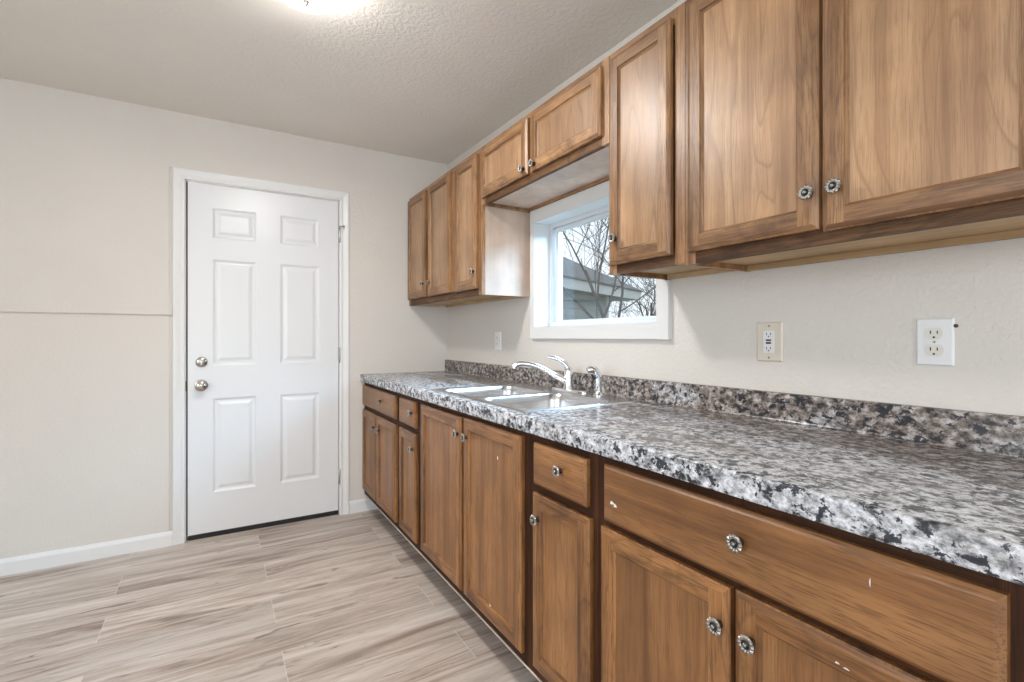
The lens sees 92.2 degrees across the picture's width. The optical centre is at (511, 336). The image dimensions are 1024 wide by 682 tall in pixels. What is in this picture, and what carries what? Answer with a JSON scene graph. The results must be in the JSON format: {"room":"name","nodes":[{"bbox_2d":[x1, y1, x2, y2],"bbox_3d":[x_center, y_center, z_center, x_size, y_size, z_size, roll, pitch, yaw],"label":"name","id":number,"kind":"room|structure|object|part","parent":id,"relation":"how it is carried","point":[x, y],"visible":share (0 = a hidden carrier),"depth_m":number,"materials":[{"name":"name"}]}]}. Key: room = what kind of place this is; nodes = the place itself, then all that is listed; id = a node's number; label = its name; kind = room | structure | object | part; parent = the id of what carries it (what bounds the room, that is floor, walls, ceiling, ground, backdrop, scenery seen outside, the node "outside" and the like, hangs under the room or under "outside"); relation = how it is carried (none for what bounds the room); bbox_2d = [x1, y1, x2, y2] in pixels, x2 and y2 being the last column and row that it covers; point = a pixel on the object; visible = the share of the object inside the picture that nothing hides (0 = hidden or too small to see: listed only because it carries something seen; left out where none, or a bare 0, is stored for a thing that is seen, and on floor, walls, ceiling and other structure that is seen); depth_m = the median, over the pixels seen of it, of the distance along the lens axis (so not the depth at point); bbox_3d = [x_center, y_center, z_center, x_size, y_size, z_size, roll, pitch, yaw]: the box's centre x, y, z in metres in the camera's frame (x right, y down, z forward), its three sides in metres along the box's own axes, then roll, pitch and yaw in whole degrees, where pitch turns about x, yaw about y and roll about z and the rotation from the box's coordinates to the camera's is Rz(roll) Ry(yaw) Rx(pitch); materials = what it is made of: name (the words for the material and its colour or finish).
{"room":"kitchen","nodes":[
{"label":"kitchen","id":0,"kind":"room"},
{"bbox_2d":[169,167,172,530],"bbox_3d":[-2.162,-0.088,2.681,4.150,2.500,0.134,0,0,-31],"label":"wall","id":1,"kind":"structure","parent":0,"point":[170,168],"depth_m":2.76,"materials":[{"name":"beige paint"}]},
{"bbox_2d":[0,301,171,314],"bbox_3d":[-2.857,-0.147,2.177,2.240,0.050,0.019,0,0,-31],"label":"trim","id":2,"kind":"structure","parent":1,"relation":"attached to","point":[37,307],"depth_m":2.55,"materials":[{"name":"beige paint"}]},
{"bbox_2d":[0,531,172,576],"bbox_3d":[-2.855,1.122,2.174,2.240,0.080,0.013,0,0,-31],"label":"baseboard","id":3,"kind":"structure","parent":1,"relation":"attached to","point":[37,561],"depth_m":2.55,"materials":[{"name":"white paint"}]},
{"bbox_2d":[173,167,348,544],"bbox_3d":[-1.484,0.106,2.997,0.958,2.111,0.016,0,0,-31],"label":"trim","id":4,"kind":"structure","parent":1,"relation":"attached to","point":[179,174],"depth_m":2.77,"materials":[{"name":"white paint"}]},
{"bbox_2d":[185,181,344,541],"bbox_3d":[-1.493,0.140,3.039,0.866,2.044,0.206,0,0,-31],"label":"door","id":5,"kind":"structure","parent":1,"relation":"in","point":[263,352],"depth_m":2.98,"materials":[{"name":"white paint"}]},
{"bbox_3d":[-1.764,0.278,2.797,0.068,0.068,0.064,0,0,-31],"label":"knob","id":6,"kind":"part","parent":5,"relation":"part of","materials":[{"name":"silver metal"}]},
{"bbox_2d":[349,498,377,513],"bbox_3d":[-0.980,1.122,3.294,0.210,0.080,0.013,0,0,-31],"label":"baseboard","id":7,"kind":"structure","parent":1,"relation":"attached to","point":[355,506],"depth_m":3.27,"materials":[{"name":"white paint"}]},
{"bbox_2d":[0,78,446,558],"bbox_3d":[-2.147,-0.063,2.608,3.900,2.450,0.007,0,0,-31],"label":"wall","id":8,"kind":"structure","parent":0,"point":[84,179],"depth_m":2.62,"materials":[{"name":"beige paint"}]},
{"bbox_2d":[0,509,538,681],"bbox_3d":[-0.701,1.222,0.236,4.150,0.120,5.850,0,0,-31],"label":"floor","id":9,"kind":"structure","parent":0,"point":[346,597],"depth_m":2.06,"materials":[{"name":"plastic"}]},
{"bbox_2d":[362,383,399,530],"bbox_3d":[-0.557,0.728,3.120,0.640,0.866,0.744,0,0,-31],"label":"base cabinet","id":10,"kind":"object","parent":9,"relation":"on","point":[380,415],"visible":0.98,"depth_m":2.90,"materials":[{"name":"brown wood"}]},
{"bbox_3d":[-0.904,0.744,3.144,0.004,0.429,0.222,0,0,-31],"label":"panel","id":11,"kind":"part","parent":10,"relation":"part of","materials":[{"name":"brown wood"}]},
{"bbox_3d":[-0.906,0.744,3.144,0.019,0.532,0.325,0,0,-31],"label":"door","id":12,"kind":"part","parent":10,"relation":"part of","materials":[{"name":"brown wood"}]},
{"bbox_3d":[-0.811,0.385,2.984,0.019,0.130,0.697,0,0,-31],"label":"drawer","id":13,"kind":"part","parent":10,"relation":"part of","materials":[{"name":"brown wood"}]},
{"bbox_3d":[-0.721,0.744,2.838,0.004,0.429,0.262,0,0,-31],"label":"panel","id":14,"kind":"part","parent":10,"relation":"part of","materials":[{"name":"brown wood"}]},
{"bbox_3d":[-0.723,0.744,2.837,0.019,0.532,0.365,0,0,-31],"label":"door","id":15,"kind":"part","parent":10,"relation":"part of","materials":[{"name":"brown wood"}]},
{"bbox_2d":[399,393,420,552],"bbox_3d":[-0.284,0.728,2.663,0.640,0.866,0.319,0,0,-31],"label":"base cabinet","id":16,"kind":"object","parent":9,"relation":"on","point":[409,407],"visible":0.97,"depth_m":2.48,"materials":[{"name":"brown wood"}]},
{"bbox_3d":[-0.529,0.744,2.516,0.004,0.429,0.155,0,0,-31],"label":"panel","id":17,"kind":"part","parent":16,"relation":"part of","materials":[{"name":"brown wood"}]},
{"bbox_3d":[-0.532,0.385,2.518,0.019,0.130,0.241,0,0,-31],"label":"drawer","id":18,"kind":"part","parent":16,"relation":"part of","materials":[{"name":"brown wood"}]},
{"bbox_3d":[-0.530,0.744,2.515,0.019,0.532,0.258,0,0,-31],"label":"door","id":19,"kind":"part","parent":16,"relation":"part of","materials":[{"name":"brown wood"}]},
{"bbox_2d":[420,400,529,669],"bbox_3d":[0.046,0.728,2.110,0.640,0.866,0.967,0,0,-31],"label":"base cabinet","id":20,"kind":"object","parent":9,"relation":"on","point":[475,471],"visible":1,"depth_m":1.82,"materials":[{"name":"brown wood"}]},
{"bbox_3d":[-0.312,0.665,2.154,0.004,0.587,0.352,0,0,-31],"label":"panel","id":21,"kind":"part","parent":20,"relation":"part of","materials":[{"name":"brown wood"}]},
{"bbox_3d":[-0.314,0.665,2.153,0.019,0.690,0.455,0,0,-31],"label":"door","id":22,"kind":"part","parent":20,"relation":"part of","materials":[{"name":"brown wood"}]},
{"bbox_3d":[-0.227,0.388,1.966,0.024,0.033,0.033,0,0,-31],"label":"knob","id":23,"kind":"part","parent":20,"relation":"part of","materials":[{"name":"grey metal"}]},
{"bbox_3d":[-0.186,0.388,1.897,0.024,0.033,0.033,0,0,-31],"label":"knob","id":24,"kind":"part","parent":20,"relation":"part of","materials":[{"name":"grey metal"}]},
{"bbox_3d":[-0.075,0.663,1.757,0.004,0.591,0.326,0,0,-31],"label":"panel","id":25,"kind":"part","parent":20,"relation":"part of","materials":[{"name":"brown wood"}]},
{"bbox_3d":[-0.077,0.663,1.756,0.019,0.694,0.429,0,0,-31],"label":"door","id":26,"kind":"part","parent":20,"relation":"part of","materials":[{"name":"brown wood"}]},
{"bbox_2d":[360,360,1023,585],"bbox_3d":[0.081,0.230,2.068,0.627,0.130,3.216,0,0,-31],"label":"countertop","id":27,"kind":"structure","parent":20,"relation":"on","point":[947,485],"depth_m":1.08,"materials":[{"name":"stone"}]},
{"bbox_2d":[430,383,644,412],"bbox_3d":[0.063,0.330,2.104,0.551,0.173,0.828,0,0,-31],"label":"sink","id":28,"kind":"object","parent":27,"relation":"in","point":[525,397],"visible":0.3,"depth_m":2.08,"materials":[{"name":"silver metal"}]},
{"bbox_3d":[-0.082,0.330,2.251,0.392,0.173,0.366,0,0,-31],"label":"bowl","id":29,"kind":"part","parent":28,"relation":"part of","materials":[{"name":"silver metal"}]},
{"bbox_3d":[0.125,0.330,1.905,0.392,0.173,0.366,0,0,-31],"label":"bowl","id":30,"kind":"part","parent":28,"relation":"part of","materials":[{"name":"silver metal"}]},
{"bbox_2d":[512,355,586,393],"bbox_3d":[0.165,0.162,2.156,0.261,0.162,0.250,0,0,-31],"label":"faucet","id":31,"kind":"object","parent":28,"relation":"on","point":[567,379],"visible":1,"depth_m":2.19,"materials":[{"name":"silver metal"}]},
{"bbox_3d":[0.126,0.160,2.193,0.247,0.106,0.033,0,0,-7],"label":"spout","id":32,"kind":"part","parent":31,"relation":"part of","materials":[{"name":"silver metal"}]},
{"bbox_3d":[0.214,0.118,2.204,0.110,0.074,0.027,0,0,-6],"label":"lever handle","id":33,"kind":"part","parent":31,"relation":"part of","materials":[{"name":"silver metal"}]},
{"bbox_3d":[0.253,0.237,2.208,0.056,0.011,0.250,0,0,-31],"label":"deck plate","id":34,"kind":"part","parent":31,"relation":"part of","materials":[{"name":"silver metal"}]},
{"bbox_2d":[586,366,604,395],"bbox_3d":[0.345,0.180,2.030,0.074,0.125,0.048,0,0,-21],"label":"sprayer","id":35,"kind":"object","parent":28,"relation":"on","point":[595,370],"visible":1,"depth_m":2.02,"materials":[{"name":"silver metal"}]},
{"bbox_2d":[529,434,598,681],"bbox_3d":[0.378,0.728,1.555,0.640,0.866,0.325,0,0,-31],"label":"base cabinet","id":36,"kind":"object","parent":9,"relation":"on","point":[564,479],"visible":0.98,"depth_m":1.38,"materials":[{"name":"brown wood"}]},
{"bbox_3d":[0.068,0.548,1.473,0.024,0.033,0.033,0,0,-31],"label":"knob","id":37,"kind":"part","parent":36,"relation":"part of","materials":[{"name":"grey metal"}]},
{"bbox_3d":[0.126,0.375,1.375,0.024,0.033,0.033,0,0,-31],"label":"knob","id":38,"kind":"part","parent":36,"relation":"part of","materials":[{"name":"grey metal"}]},
{"bbox_3d":[0.138,0.743,1.401,0.004,0.431,0.167,0,0,-31],"label":"panel","id":39,"kind":"part","parent":36,"relation":"part of","materials":[{"name":"brown wood"}]},
{"bbox_3d":[0.134,0.385,1.404,0.019,0.127,0.251,0,0,-31],"label":"drawer","id":40,"kind":"part","parent":36,"relation":"part of","materials":[{"name":"brown wood"}]},
{"bbox_3d":[0.136,0.743,1.400,0.019,0.534,0.270,0,0,-31],"label":"door","id":41,"kind":"part","parent":36,"relation":"part of","materials":[{"name":"brown wood"}]},
{"bbox_2d":[599,455,1023,681],"bbox_3d":[0.680,0.728,1.050,0.640,0.866,0.849,0,0,-31],"label":"base cabinet","id":42,"kind":"object","parent":9,"relation":"on","point":[697,583],"visible":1,"depth_m":0.87,"materials":[{"name":"brown wood"}]},
{"bbox_3d":[0.323,0.743,1.091,0.004,0.431,0.263,0,0,-31],"label":"panel","id":43,"kind":"part","parent":42,"relation":"part of","materials":[{"name":"brown wood"}]},
{"bbox_3d":[0.321,0.743,1.090,0.019,0.534,0.366,0,0,-31],"label":"door","id":44,"kind":"part","parent":42,"relation":"part of","materials":[{"name":"brown wood"}]},
{"bbox_3d":[0.387,0.550,0.938,0.024,0.033,0.033,0,0,-31],"label":"knob","id":45,"kind":"part","parent":42,"relation":"part of","materials":[{"name":"grey metal"}]},
{"bbox_3d":[0.409,0.377,0.901,0.024,0.033,0.033,0,0,-31],"label":"knob","id":46,"kind":"part","parent":42,"relation":"part of","materials":[{"name":"grey metal"}]},
{"bbox_3d":[0.421,0.549,0.882,0.024,0.033,0.033,0,0,-31],"label":"knob","id":47,"kind":"part","parent":42,"relation":"part of","materials":[{"name":"grey metal"}]},
{"bbox_3d":[0.516,0.741,0.769,0.004,0.435,0.260,0,0,-31],"label":"panel","id":48,"kind":"part","parent":42,"relation":"part of","materials":[{"name":"brown wood"}]},
{"bbox_3d":[0.514,0.741,0.768,0.019,0.538,0.363,0,0,-31],"label":"door","id":49,"kind":"part","parent":42,"relation":"part of","materials":[{"name":"brown wood"}]},
{"bbox_2d":[0,0,678,164],"bbox_3d":[-0.701,-1.313,0.236,4.150,0.291,5.850,0,0,-31],"label":"ceiling","id":50,"kind":"structure","parent":0,"point":[429,80],"depth_m":2.19,"materials":[{"name":"white paint"}]},
{"bbox_2d":[283,0,341,13],"bbox_3d":[-0.698,-1.178,1.674,0.264,0.114,0.270,0,0,-31],"label":"ceiling light","id":51,"kind":"object","parent":50,"relation":"attached to","point":[309,6],"visible":1,"depth_m":1.70,"materials":[{"name":"white glass"}]},
{"bbox_2d":[447,0,1023,415],"bbox_3d":[1.027,-0.088,1.244,0.150,2.500,5.606,0,0,-31],"label":"wall","id":52,"kind":"structure","parent":0,"point":[849,325],"depth_m":1.35,"materials":[{"name":"beige paint"}]},
{"bbox_2d":[408,147,529,306],"bbox_3d":[-0.331,-0.591,3.044,0.331,0.749,1.108,0,0,-31],"label":"upper cabinet","id":53,"kind":"object","parent":52,"relation":"attached to","point":[462,251],"visible":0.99,"depth_m":2.70,"materials":[{"name":"brown wood"}]},
{"bbox_3d":[-0.635,-0.601,3.298,0.004,0.582,0.235,0,0,-31],"label":"panel","id":54,"kind":"part","parent":53,"relation":"part of","materials":[{"name":"brown wood"}]},
{"bbox_3d":[-0.637,-0.601,3.297,0.019,0.685,0.338,0,0,-31],"label":"door","id":55,"kind":"part","parent":53,"relation":"part of","materials":[{"name":"brown wood"}]},
{"bbox_3d":[-0.436,-0.600,2.965,0.004,0.584,0.239,0,0,-31],"label":"panel","id":56,"kind":"part","parent":53,"relation":"part of","materials":[{"name":"brown wood"}]},
{"bbox_3d":[-0.438,-0.600,2.964,0.019,0.687,0.342,0,0,-31],"label":"door","id":57,"kind":"part","parent":53,"relation":"part of","materials":[{"name":"brown wood"}]},
{"bbox_3d":[-0.428,-0.591,2.985,0.019,0.749,1.108,0,0,-31],"label":"frame","id":58,"kind":"part","parent":53,"relation":"part of","materials":[{"name":"brown wood"}]},
{"bbox_3d":[-0.246,-0.596,2.648,0.004,0.588,0.164,0,0,-31],"label":"panel","id":59,"kind":"part","parent":53,"relation":"part of","materials":[{"name":"brown wood"}]},
{"bbox_3d":[-0.248,-0.596,2.647,0.019,0.691,0.267,0,0,-31],"label":"door","id":60,"kind":"part","parent":53,"relation":"part of","materials":[{"name":"brown wood"}]},
{"bbox_3d":[-0.307,-0.239,3.058,0.263,0.012,1.080,0,0,-31],"label":"panel","id":61,"kind":"part","parent":53,"relation":"part of","materials":[{"name":"brown wood"}]},
{"bbox_3d":[-0.201,-0.225,3.121,0.014,0.016,1.080,0,0,-31],"label":"hanging rail","id":62,"kind":"part","parent":53,"relation":"part of","materials":[{"name":"brown wood"}]},
{"bbox_2d":[495,332,500,350],"bbox_3d":[-0.086,0.025,2.951,0.008,0.112,0.078,0,0,-31],"label":"outlet","id":63,"kind":"object","parent":52,"relation":"attached to","point":[497,334],"visible":1,"depth_m":2.94,"materials":[{"name":"white plastic"}]},
{"bbox_2d":[481,56,609,212],"bbox_3d":[0.197,-0.816,2.161,0.331,0.298,0.945,0,0,-31],"label":"upper cabinet","id":64,"kind":"object","parent":52,"relation":"attached to","point":[559,150],"visible":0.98,"depth_m":2.04,"materials":[{"name":"brown wood"}]},
{"bbox_3d":[-0.040,-0.821,2.303,0.004,0.139,0.333,0,0,-31],"label":"panel","id":65,"kind":"part","parent":64,"relation":"part of","materials":[{"name":"brown wood"}]},
{"bbox_3d":[-0.042,-0.821,2.302,0.019,0.242,0.436,0,0,-31],"label":"door","id":66,"kind":"part","parent":64,"relation":"part of","materials":[{"name":"brown wood"}]},
{"bbox_3d":[0.038,-0.726,2.127,0.024,0.033,0.033,0,0,-31],"label":"knob","id":67,"kind":"part","parent":64,"relation":"part of","materials":[{"name":"grey metal"}]},
{"bbox_3d":[0.081,-0.724,2.054,0.024,0.033,0.033,0,0,-31],"label":"knob","id":68,"kind":"part","parent":64,"relation":"part of","materials":[{"name":"grey metal"}]},
{"bbox_3d":[0.221,-0.690,2.175,0.263,0.012,0.917,0,0,-31],"label":"panel","id":69,"kind":"part","parent":64,"relation":"part of","materials":[{"name":"brown wood"}]},
{"bbox_3d":[0.198,-0.821,1.904,0.004,0.139,0.339,0,0,-31],"label":"panel","id":70,"kind":"part","parent":64,"relation":"part of","materials":[{"name":"brown wood"}]},
{"bbox_3d":[0.197,-0.821,1.903,0.019,0.242,0.442,0,0,-31],"label":"door","id":71,"kind":"part","parent":64,"relation":"part of","materials":[{"name":"brown wood"}]},
{"bbox_3d":[0.327,-0.676,2.239,0.014,0.016,0.917,0,0,-31],"label":"hanging rail","id":72,"kind":"part","parent":64,"relation":"part of","materials":[{"name":"wood"}]},
{"bbox_2d":[530,180,671,339],"bbox_3d":[0.408,-0.328,2.259,0.171,0.675,0.936,0,0,-31],"label":"window","id":73,"kind":"structure","parent":52,"relation":"in","point":[548,223],"depth_m":2.44,"materials":[{"name":"white paint"}]},
{"bbox_3d":[0.443,-0.326,2.292,0.067,0.545,0.840,0,0,-31],"label":"frame","id":74,"kind":"part","parent":73,"relation":"part of","materials":[{"name":"white plastic"}]},
{"bbox_3d":[0.447,-0.324,2.288,0.030,0.507,0.786,0,0,-31],"label":"sash","id":75,"kind":"part","parent":73,"relation":"part of","materials":[{"name":"white plastic"}]},
{"bbox_2d":[607,2,733,279],"bbox_3d":[0.522,-0.589,1.617,0.331,0.753,0.317,0,0,-31],"label":"upper cabinet","id":76,"kind":"object","parent":52,"relation":"attached to","point":[646,238],"visible":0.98,"depth_m":1.54,"materials":[{"name":"brown wood"}]},
{"bbox_3d":[0.333,-0.327,1.634,0.024,0.033,0.033,0,0,-31],"label":"knob","id":77,"kind":"part","parent":76,"relation":"part of","materials":[{"name":"grey metal"}]},
{"bbox_3d":[0.402,-0.590,1.563,0.004,0.593,0.160,0,0,-31],"label":"panel","id":78,"kind":"part","parent":76,"relation":"part of","materials":[{"name":"brown wood"}]},
{"bbox_3d":[0.401,-0.590,1.562,0.019,0.696,0.263,0,0,-31],"label":"door","id":79,"kind":"part","parent":76,"relation":"part of","materials":[{"name":"brown wood"}]},
{"bbox_3d":[0.424,-0.589,1.559,0.019,0.753,0.317,0,0,-31],"label":"frame","id":80,"kind":"part","parent":76,"relation":"part of","materials":[{"name":"brown wood"}]},
{"bbox_3d":[0.545,-0.235,1.631,0.263,0.012,0.289,0,0,-31],"label":"panel","id":81,"kind":"part","parent":76,"relation":"part of","materials":[{"name":"brown wood"}]},
{"bbox_3d":[0.652,-0.221,1.695,0.014,0.016,0.289,0,0,-31],"label":"hanging rail","id":82,"kind":"part","parent":76,"relation":"part of","materials":[{"name":"brown wood"}]},
{"bbox_2d":[445,360,1023,457],"bbox_3d":[0.339,0.206,2.222,0.025,0.082,3.216,0,0,-31],"label":"backsplash","id":83,"kind":"structure","parent":52,"relation":"attached to","point":[1003,434],"depth_m":1.36,"materials":[{"name":"stone"}]},
{"bbox_2d":[757,322,782,361],"bbox_3d":[0.782,0.015,1.498,0.009,0.120,0.081,0,0,-31],"label":"outlet","id":84,"kind":"object","parent":52,"relation":"attached to","point":[769,334],"visible":1,"depth_m":1.49,"materials":[{"name":"beige plastic"}]},
{"bbox_2d":[763,331,773,352],"bbox_3d":[0.781,0.015,1.497,0.006,0.067,0.034,0,0,-31],"label":"receptacle","id":85,"kind":"object","parent":84,"relation":"attached to","point":[768,336],"depth_m":1.50,"materials":[{"name":"white plastic"}]},
{"bbox_2d":[685,0,1023,271],"bbox_3d":[0.802,-0.586,1.148,0.331,0.759,0.772,0,0,-31],"label":"upper cabinet","id":86,"kind":"object","parent":52,"relation":"attached to","point":[817,131],"visible":1,"depth_m":1.05,"materials":[{"name":"brown wood"}]},
{"bbox_3d":[0.592,-0.590,1.245,0.004,0.598,0.251,0,0,-31],"label":"panel","id":87,"kind":"part","parent":86,"relation":"part of","materials":[{"name":"brown wood"}]},
{"bbox_3d":[0.591,-0.590,1.244,0.019,0.701,0.354,0,0,-31],"label":"door","id":88,"kind":"part","parent":86,"relation":"part of","materials":[{"name":"brown wood"}]},
{"bbox_3d":[0.654,-0.320,1.096,0.024,0.033,0.033,0,0,-31],"label":"knob","id":89,"kind":"part","parent":86,"relation":"part of","materials":[{"name":"grey metal"}]},
{"bbox_3d":[0.684,-0.320,1.047,0.024,0.033,0.033,0,0,-31],"label":"knob","id":90,"kind":"part","parent":86,"relation":"part of","materials":[{"name":"grey metal"}]},
{"bbox_3d":[0.826,-0.229,1.162,0.263,0.012,0.744,0,0,-31],"label":"panel","id":91,"kind":"part","parent":86,"relation":"part of","materials":[{"name":"brown wood"}]},
{"bbox_3d":[0.932,-0.215,1.226,0.014,0.016,0.744,0,0,-31],"label":"hanging rail","id":92,"kind":"part","parent":86,"relation":"part of","materials":[{"name":"brown wood"}]},
{"bbox_3d":[0.778,-0.586,0.930,0.019,0.709,0.359,0,0,-31],"label":"door","id":93,"kind":"part","parent":86,"relation":"part of","materials":[{"name":"brown wood"}]},
{"bbox_3d":[0.780,-0.586,0.931,0.004,0.606,0.256,0,0,-31],"label":"panel","id":94,"kind":"part","parent":86,"relation":"part of","materials":[{"name":"brown wood"}]},
{"bbox_2d":[916,317,954,366],"bbox_3d":[0.989,0.012,1.153,0.008,0.112,0.072,0,0,-31],"label":"outlet","id":95,"kind":"object","parent":52,"relation":"attached to","point":[935,337],"visible":1,"depth_m":1.15,"materials":[{"name":"white plastic"}]},
{"bbox_2d":[925,344,942,355],"bbox_3d":[0.988,0.031,1.153,0.005,0.027,0.034,0,0,-31],"label":"receptacle","id":96,"kind":"object","parent":95,"relation":"attached to","point":[930,349],"depth_m":1.15,"materials":[{"name":"white plastic"}]},
{"bbox_2d":[925,328,942,338],"bbox_3d":[0.988,-0.008,1.153,0.005,0.027,0.034,0,0,-31],"label":"receptacle","id":97,"kind":"object","parent":95,"relation":"attached to","point":[930,333],"depth_m":1.15,"materials":[{"name":"white plastic"}]},
{"label":"outside","id":98,"kind":"structure","parent":0,"visible":0},
{"bbox_3d":[13.797,1.812,23.784,44.800,0.200,60.000,0,0,-31],"label":"ground","id":99,"kind":"structure","parent":98,"visible":0},
{"bbox_2d":[564,219,609,275],"bbox_3d":[3.736,-3.354,21.094,10.503,10.140,6.352,0,0,-1],"label":"bare tree","id":100,"kind":"object","parent":99,"relation":"on","point":[601,223],"visible":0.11,"depth_m":20.68,"materials":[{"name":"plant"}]},
{"bbox_2d":[563,257,642,319],"bbox_3d":[-1.865,-0.553,10.331,6.080,4.530,9.010,0,0,36],"label":"house","id":101,"kind":"structure","parent":99,"relation":"on","point":[575,281],"depth_m":10.59,"materials":[{"name":"grey"}]},
{"bbox_2d":[563,218,655,318],"bbox_3d":[1.480,-1.537,8.553,6.363,6.535,4.727,0,0,2],"label":"bare tree","id":102,"kind":"object","parent":99,"relation":"on","point":[596,297],"visible":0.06,"depth_m":8.26,"materials":[{"name":"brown plant"}]},
{"bbox_2d":[585,236,655,317],"bbox_3d":[4.280,-1.403,14.522,4.932,6.245,5.519,0,0,-31],"label":"bare tree","id":103,"kind":"object","parent":99,"relation":"on","point":[652,309],"visible":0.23,"depth_m":14.07,"materials":[{"name":"grey plant"}]}
]}

